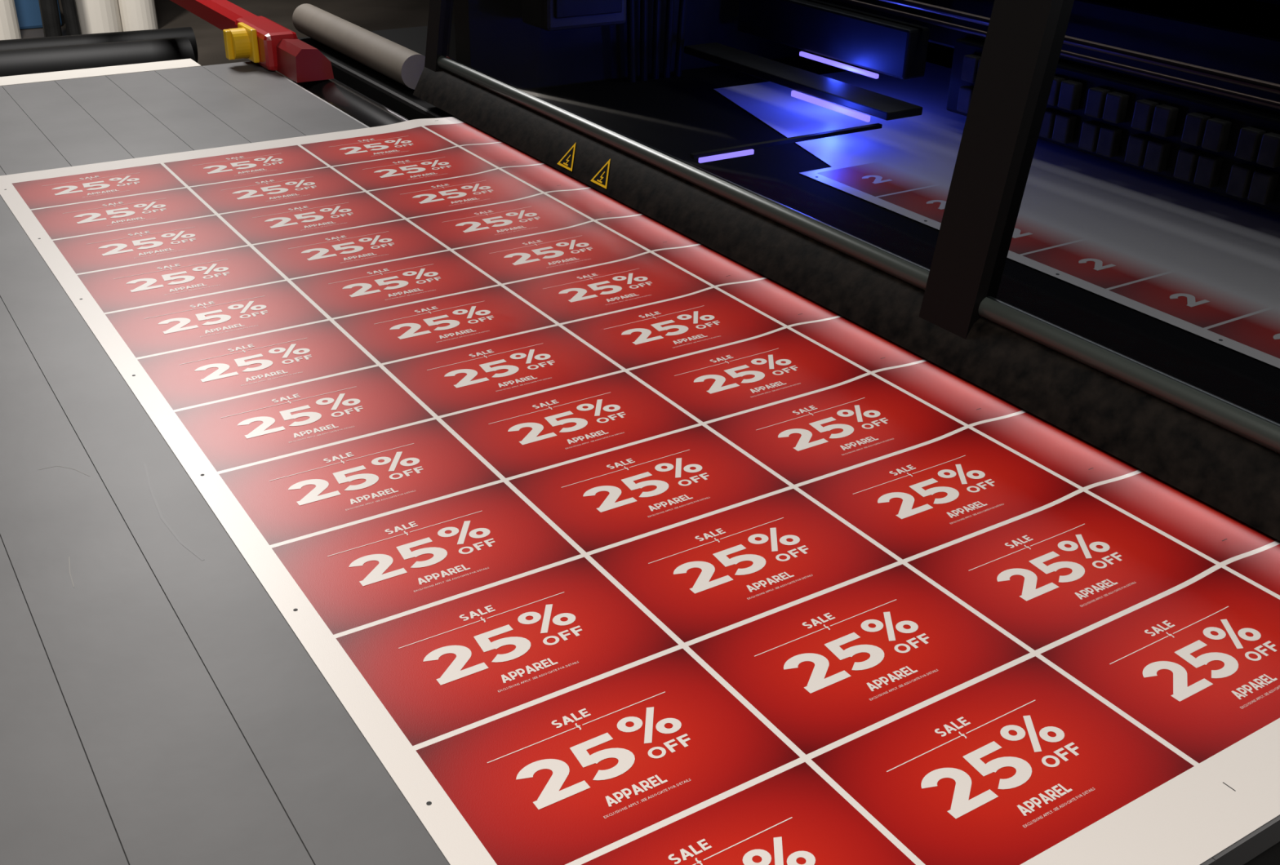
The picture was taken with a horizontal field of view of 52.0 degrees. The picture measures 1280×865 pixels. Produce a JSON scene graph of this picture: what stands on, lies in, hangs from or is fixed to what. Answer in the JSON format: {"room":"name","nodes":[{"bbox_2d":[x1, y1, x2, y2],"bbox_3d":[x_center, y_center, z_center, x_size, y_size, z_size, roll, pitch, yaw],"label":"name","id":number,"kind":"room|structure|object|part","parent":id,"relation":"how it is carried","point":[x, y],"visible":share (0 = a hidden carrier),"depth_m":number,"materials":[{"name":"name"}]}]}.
{"room":"print shop","nodes":[
{"label":"print shop","id":0,"kind":"room"},
{"bbox_2d":[19,0,429,81],"bbox_3d":[-1.487,-0.269,4.115,11.000,0.100,15.000,-16,32,-29],"label":"floor","id":1,"kind":"structure","parent":0,"point":[369,15],"depth_m":8.70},
{"bbox_2d":[0,0,198,76],"bbox_3d":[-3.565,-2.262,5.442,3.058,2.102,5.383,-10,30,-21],"label":"roller","id":2,"kind":"object","parent":1,"relation":"on","point":[100,33],"visible":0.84,"depth_m":5.08,"materials":[{"name":"black"}]},
{"bbox_2d":[0,58,1279,864],"bbox_3d":[-1.020,0.256,2.067,1.944,0.900,3.193,-16,32,-29],"label":"table","id":3,"kind":"object","parent":1,"relation":"on","point":[158,706],"visible":0.39,"depth_m":1.26,"materials":[{"name":"grey metal"}]},
{"bbox_2d":[170,0,333,82],"bbox_3d":[-1.857,-1.658,4.590,0.185,0.097,3.780,-16,32,-29],"label":"bar","id":4,"kind":"object","parent":3,"relation":"on","point":[260,40],"visible":1,"depth_m":3.31,"materials":[{"name":"red paint"}]},
{"bbox_3d":[-1.924,-1.745,4.750,0.070,0.060,3.400,-16,32,-29],"label":"arm","id":5,"kind":"part","parent":4,"relation":"part of","materials":[{"name":"red paint"}]},
{"bbox_2d":[222,22,259,62],"bbox_3d":[-1.023,-0.992,3.349,0.067,0.083,0.110,-16,32,-29],"label":"switch","id":6,"kind":"object","parent":4,"relation":"attached to","point":[242,42],"depth_m":3.32,"materials":[{"name":"yellow plastic"}]},
{"bbox_3d":[-0.168,-0.338,2.299,0.005,0.030,3.093,-16,32,-29],"label":"edge trim","id":7,"kind":"part","parent":3,"relation":"part of","materials":[{"name":"silver metal"}]},
{"bbox_2d":[0,116,1279,864],"bbox_3d":[-0.169,-0.143,1.889,1.047,0.005,2.325,-16,32,-29],"label":"sheet","id":8,"kind":"object","parent":3,"relation":"on","point":[611,540],"visible":0.96,"depth_m":1.42,"materials":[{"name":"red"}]},
{"bbox_3d":[-0.988,-0.036,1.864,1.920,0.126,3.083,-16,32,-29],"label":"sub frame","id":9,"kind":"part","parent":3,"relation":"part of","materials":[{"name":"grey metal"}]},
{"bbox_2d":[293,0,1279,541],"bbox_3d":[1.107,-0.465,2.481,2.032,1.880,4.700,-16,32,-29],"label":"printer","id":10,"kind":"object","parent":1,"relation":"on","point":[1068,210],"visible":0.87,"depth_m":1.73,"materials":[{"name":"black plastic"}]},
{"bbox_2d":[294,78,408,127],"bbox_3d":[0.255,-0.056,1.884,0.121,0.121,4.050,-16,32,-29],"label":"roller","id":11,"kind":"object","parent":10,"relation":"attached to","point":[367,111],"visible":0.14,"depth_m":3.10,"materials":[{"name":"black metal"}]},
{"bbox_2d":[292,3,425,89],"bbox_3d":[-0.744,-1.026,3.460,0.084,0.084,0.760,-16,32,-29],"label":"paper roll","id":12,"kind":"object","parent":10,"relation":"on","point":[404,65],"visible":0.86,"depth_m":3.36,"materials":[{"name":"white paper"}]},
{"bbox_3d":[-0.428,-1.127,2.920,0.125,0.652,0.060,-16,32,-29],"label":"post","id":13,"kind":"part","parent":10,"relation":"part of","materials":[{"name":"black plastic"}]},
{"bbox_2d":[557,142,575,171],"bbox_3d":[-0.135,-0.537,2.539,0.026,0.047,0.058,-16,32,-29],"label":"warning sticker","id":14,"kind":"object","parent":10,"relation":"attached to","point":[566,162],"visible":1,"depth_m":2.54,"materials":[{"name":"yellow plastic"}]},
{"bbox_2d":[590,158,610,188],"bbox_3d":[-0.066,-0.486,2.445,0.026,0.047,0.058,-16,32,-29],"label":"warning sticker","id":15,"kind":"object","parent":10,"relation":"attached to","point":[601,178],"visible":1,"depth_m":2.44,"materials":[{"name":"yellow plastic"}]},
{"bbox_3d":[0.521,-0.126,1.682,0.030,0.030,3.720,-16,32,-29],"label":"rail","id":16,"kind":"part","parent":10,"relation":"part of","materials":[{"name":"grey metal"}]},
{"bbox_3d":[0.476,-0.442,1.680,0.138,0.671,0.090,-16,32,-29],"label":"post","id":17,"kind":"part","parent":10,"relation":"part of","materials":[{"name":"black plastic"}]}
]}

